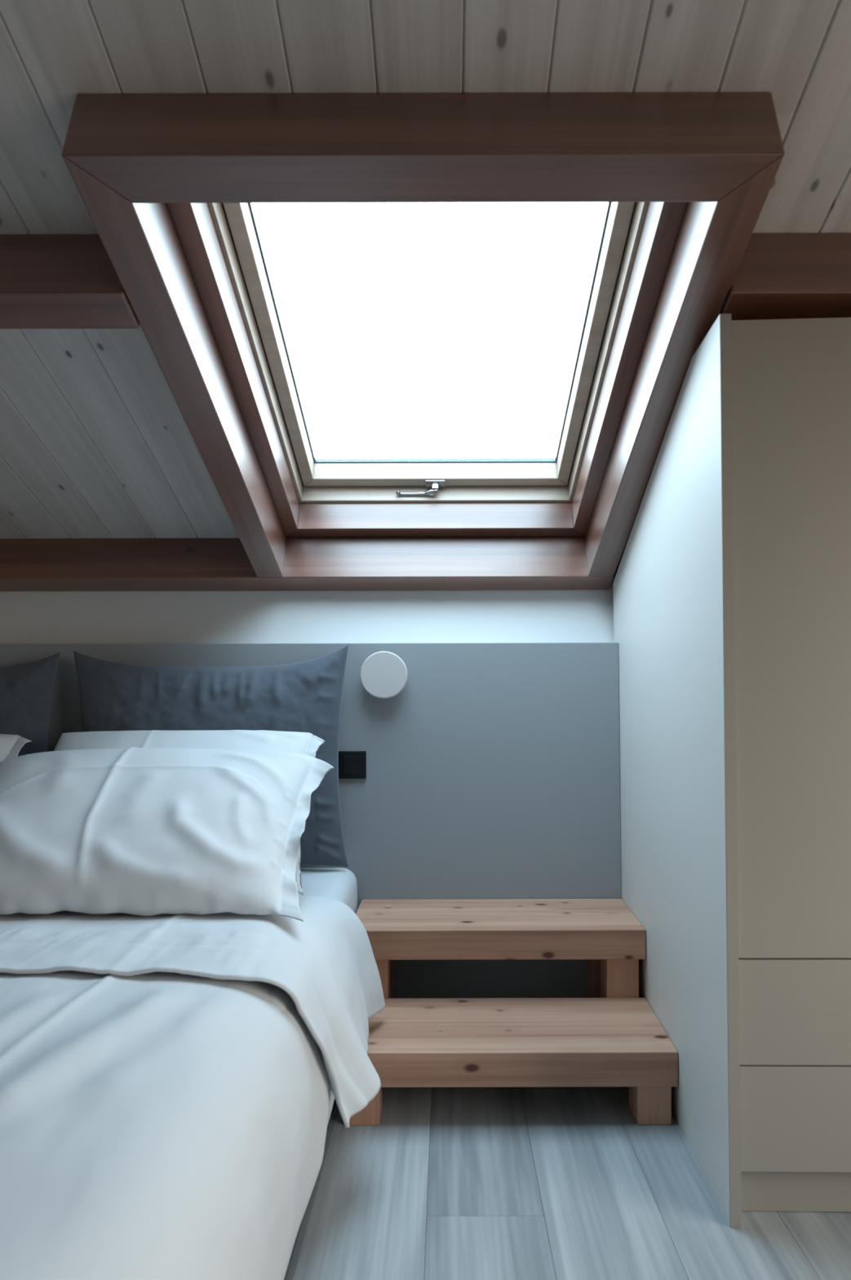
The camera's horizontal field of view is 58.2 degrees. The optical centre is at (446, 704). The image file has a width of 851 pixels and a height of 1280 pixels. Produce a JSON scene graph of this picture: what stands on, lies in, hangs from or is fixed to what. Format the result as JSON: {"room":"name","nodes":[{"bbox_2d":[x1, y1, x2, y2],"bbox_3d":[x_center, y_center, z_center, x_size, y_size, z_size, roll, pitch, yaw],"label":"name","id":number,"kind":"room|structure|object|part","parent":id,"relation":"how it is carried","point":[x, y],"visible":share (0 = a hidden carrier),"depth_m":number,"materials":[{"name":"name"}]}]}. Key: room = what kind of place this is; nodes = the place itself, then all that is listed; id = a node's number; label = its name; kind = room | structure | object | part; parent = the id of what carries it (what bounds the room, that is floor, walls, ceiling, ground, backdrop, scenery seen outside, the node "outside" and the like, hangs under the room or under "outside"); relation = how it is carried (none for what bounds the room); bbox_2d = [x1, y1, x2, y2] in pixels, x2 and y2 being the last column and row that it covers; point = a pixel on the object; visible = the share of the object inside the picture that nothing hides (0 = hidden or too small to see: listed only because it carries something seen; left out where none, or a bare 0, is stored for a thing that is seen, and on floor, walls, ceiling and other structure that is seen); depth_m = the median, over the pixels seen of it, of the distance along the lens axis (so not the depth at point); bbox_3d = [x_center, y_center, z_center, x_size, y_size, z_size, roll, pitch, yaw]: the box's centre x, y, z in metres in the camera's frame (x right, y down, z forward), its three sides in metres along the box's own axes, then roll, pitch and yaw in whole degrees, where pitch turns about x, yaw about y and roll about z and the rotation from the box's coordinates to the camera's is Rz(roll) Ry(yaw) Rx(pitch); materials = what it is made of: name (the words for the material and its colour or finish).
{"room":"bedroom","nodes":[
{"label":"bedroom","id":0,"kind":"room"},
{"bbox_2d":[0,552,623,644],"bbox_3d":[-0.149,0.227,2.601,4.600,1.474,0.298,0,0,0],"label":"wall","id":1,"kind":"structure","parent":0,"point":[349,616],"depth_m":2.48,"materials":[{"name":"white paint"}]},
{"bbox_2d":[0,537,614,591],"bbox_3d":[-0.909,-0.456,2.488,2.884,0.166,0.131,0,0,0],"label":"roof beam","id":2,"kind":"structure","parent":1,"relation":"attached to","point":[496,563],"depth_m":2.45,"materials":[{"name":"brown wood"}]},
{"bbox_2d":[0,0,850,552],"bbox_3d":[-0.124,-1.556,0.173,4.660,2.149,5.259,0,0,0],"label":"ceiling","id":3,"kind":"structure","parent":0,"point":[96,442],"depth_m":1.23,"materials":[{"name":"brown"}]},
{"bbox_2d":[0,234,139,328],"bbox_3d":[-1.477,-0.820,1.486,1.750,0.169,0.128,0,0,0],"label":"roof beam","id":4,"kind":"structure","parent":3,"relation":"attached to","point":[60,281],"depth_m":1.45,"materials":[{"name":"brown wood"}]},
{"bbox_2d":[61,92,785,577],"bbox_3d":[-0.036,-0.798,1.890,1.128,0.784,1.398,0,0,0],"label":"window","id":5,"kind":"structure","parent":3,"relation":"attached to","point":[168,184],"depth_m":1.46,"materials":[{"name":"brown wood"}]},
{"bbox_3d":[-0.514,-0.906,1.950,0.097,0.122,1.316,0,-20,0],"label":"frame","id":6,"kind":"part","parent":5,"relation":"part of","materials":[{"name":"beige wood"}]},
{"bbox_3d":[-0.443,-0.938,1.960,0.036,0.085,1.114,0,-20,0],"label":"sash rail","id":7,"kind":"part","parent":5,"relation":"part of","materials":[{"name":"beige wood"}]},
{"bbox_3d":[-0.094,-0.680,2.450,0.135,0.009,0.031,0,-20,0],"label":"handle lever","id":8,"kind":"part","parent":5,"relation":"part of","materials":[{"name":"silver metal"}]},
{"bbox_3d":[-0.036,-0.709,2.451,0.062,0.008,0.031,0,-20,0],"label":"handle plate","id":9,"kind":"part","parent":5,"relation":"part of","materials":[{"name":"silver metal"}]},
{"bbox_3d":[-0.035,-0.752,2.466,0.850,0.085,0.038,0,-20,0],"label":"sash rail","id":10,"kind":"part","parent":5,"relation":"part of","materials":[{"name":"beige wood"}]},
{"bbox_3d":[-0.035,-0.696,2.523,1.052,0.122,0.098,0,-20,0],"label":"frame","id":11,"kind":"part","parent":5,"relation":"part of","materials":[{"name":"beige wood"}]},
{"bbox_3d":[0.372,-0.940,1.960,0.036,0.085,1.114,0,-20,0],"label":"sash rail","id":12,"kind":"part","parent":5,"relation":"part of","materials":[{"name":"beige wood"}]},
{"bbox_3d":[0.442,-0.908,1.950,0.097,0.122,1.316,0,-20,0],"label":"frame","id":13,"kind":"part","parent":5,"relation":"part of","materials":[{"name":"beige wood"}]},
{"bbox_2d":[720,232,850,320],"bbox_3d":[1.289,-0.826,1.486,1.518,0.169,0.128,0,0,0],"label":"roof beam","id":14,"kind":"structure","parent":3,"relation":"attached to","point":[779,275],"depth_m":1.45,"materials":[{"name":"brown wood"}]},
{"bbox_2d":[286,1086,850,1279],"bbox_3d":[-0.148,1.000,0.123,4.600,0.100,5.250,0,0,0],"label":"floor","id":15,"kind":"structure","parent":0,"point":[450,1183],"depth_m":1.46,"materials":[{"name":"grey wood"}]},
{"bbox_2d":[284,1098,336,1279],"bbox_3d":[-1.093,0.855,1.349,1.659,0.200,2.021,0,0,0],"label":"bed base","id":16,"kind":"object","parent":15,"relation":"on","point":[335,1101],"visible":0.06,"depth_m":1.35,"materials":[{"name":"grey fabric"}]},
{"bbox_2d":[268,867,357,1013],"bbox_3d":[-1.099,0.623,1.358,1.660,0.261,1.997,0,0,0],"label":"mattress","id":17,"kind":"object","parent":16,"relation":"on","point":[340,884],"visible":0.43,"depth_m":2.11,"materials":[{"name":"grey fabric"}]},
{"bbox_2d":[0,652,60,756],"bbox_3d":[-1.571,0.162,2.270,0.833,0.658,0.152,0,0,-3],"label":"cushion","id":18,"kind":"object","parent":17,"relation":"on","point":[26,690],"visible":0.46,"depth_m":2.26,"materials":[{"name":"fabric"}]},
{"bbox_2d":[0,970,334,1279],"bbox_3d":[-1.091,0.676,1.009,1.764,0.478,1.424,0,0,0],"label":"duvet","id":19,"kind":"object","parent":17,"relation":"on","point":[157,1125],"visible":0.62,"depth_m":0.92,"materials":[{"name":"white fabric"}]},
{"bbox_2d":[0,894,385,1128],"bbox_3d":[-1.055,0.599,1.581,1.849,0.359,0.700,0,0,0],"label":"sheet","id":20,"kind":"object","parent":19,"relation":"on","point":[326,962],"visible":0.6,"depth_m":1.46,"materials":[{"name":"white fabric"}]},
{"bbox_2d":[0,733,31,761],"bbox_3d":[-1.528,0.261,1.960,0.759,0.370,0.385,0,0,1],"label":"pillow","id":21,"kind":"object","parent":20,"relation":"on","point":[11,745],"visible":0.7,"depth_m":2.11,"materials":[{"name":"white fabric"}]},
{"bbox_2d":[0,746,333,921],"bbox_3d":[-0.737,0.272,1.783,0.901,0.329,0.500,0,0,0],"label":"pillow","id":22,"kind":"object","parent":20,"relation":"on","point":[133,830],"visible":1,"depth_m":1.67,"materials":[{"name":"white fabric"}]},
{"bbox_2d":[53,729,325,895],"bbox_3d":[-0.712,0.258,1.981,0.759,0.377,0.379,0,0,1],"label":"pillow","id":23,"kind":"object","parent":20,"relation":"on","point":[302,743],"visible":0.15,"depth_m":2.07,"materials":[{"name":"white fabric"}]},
{"bbox_2d":[73,643,349,866],"bbox_3d":[-0.703,0.148,2.271,0.824,0.665,0.170,0,0,-6],"label":"cushion","id":24,"kind":"object","parent":17,"relation":"on","point":[303,696],"visible":0.48,"depth_m":2.24,"materials":[{"name":"fabric"}]},
{"bbox_2d":[0,642,622,998],"bbox_3d":[-0.903,0.383,2.406,2.893,1.145,0.088,0,0,0],"label":"headboard","id":25,"kind":"object","parent":15,"relation":"on","point":[494,772],"visible":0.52,"depth_m":2.36,"materials":[{"name":"grey paint"}]},
{"bbox_2d":[338,751,366,778],"bbox_3d":[-0.290,0.185,2.356,0.085,0.085,0.013,0,0,0],"label":"light switch","id":26,"kind":"object","parent":25,"relation":"attached to","point":[352,764],"visible":0.96,"depth_m":2.35,"materials":[{"name":"black plastic"}]},
{"bbox_2d":[360,651,408,698],"bbox_3d":[-0.190,-0.091,2.341,0.144,0.144,0.044,0,0,0],"label":"wall lamp","id":27,"kind":"object","parent":25,"relation":"attached to","point":[383,674],"visible":1,"depth_m":2.32,"materials":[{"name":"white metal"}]},
{"bbox_2d":[349,898,678,1125],"bbox_3d":[0.141,0.773,2.042,0.802,0.360,0.635,0,0,0],"label":"wooden steps","id":28,"kind":"structure","parent":15,"relation":"on","point":[612,1036],"depth_m":1.92,"materials":[{"name":"brown wood"}]},
{"bbox_3d":[-0.191,0.909,1.775,0.077,0.089,0.088,0,0,0],"label":"leg","id":29,"kind":"part","parent":28,"relation":"part of","materials":[{"name":"brown wood"}]},
{"bbox_3d":[-0.200,0.816,2.091,0.086,0.275,0.084,0,0,0],"label":"leg","id":30,"kind":"part","parent":28,"relation":"part of","materials":[{"name":"brown wood"}]},
{"bbox_3d":[-0.200,0.816,2.311,0.086,0.275,0.085,0,0,0],"label":"leg","id":31,"kind":"part","parent":28,"relation":"part of","materials":[{"name":"brown wood"}]},
{"bbox_3d":[0.474,0.815,2.311,0.086,0.275,0.085,0,0,0],"label":"leg","id":32,"kind":"part","parent":28,"relation":"part of","materials":[{"name":"brown wood"}]},
{"bbox_3d":[0.474,0.815,2.091,0.086,0.275,0.084,0,0,0],"label":"leg","id":33,"kind":"part","parent":28,"relation":"part of","materials":[{"name":"brown wood"}]},
{"bbox_3d":[0.472,0.907,1.775,0.077,0.089,0.088,0,0,0],"label":"leg","id":34,"kind":"part","parent":28,"relation":"part of","materials":[{"name":"brown wood"}]},
{"bbox_2d":[613,313,850,1227],"bbox_3d":[1.102,0.114,1.902,1.157,1.664,1.056,-1,0,2],"label":"wardrobe","id":35,"kind":"object","parent":15,"relation":"on","point":[732,583],"visible":0.94,"depth_m":1.40,"materials":[{"name":"white wood"}]},
{"bbox_3d":[0.534,0.120,1.920,0.021,1.664,1.055,-1,0,2],"label":"panel","id":36,"kind":"part","parent":35,"relation":"part of","materials":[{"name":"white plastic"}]},
{"bbox_3d":[0.806,-0.123,1.403,0.554,1.170,0.021,-1,0,2],"label":"door","id":37,"kind":"part","parent":35,"relation":"part of","materials":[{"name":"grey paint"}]},
{"bbox_3d":[0.813,0.560,1.402,0.554,0.192,0.021,-1,0,2],"label":"drawer","id":38,"kind":"part","parent":35,"relation":"part of","materials":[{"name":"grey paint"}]},
{"bbox_3d":[0.815,0.756,1.401,0.554,0.192,0.021,-1,0,2],"label":"drawer","id":39,"kind":"part","parent":35,"relation":"part of","materials":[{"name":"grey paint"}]}
]}

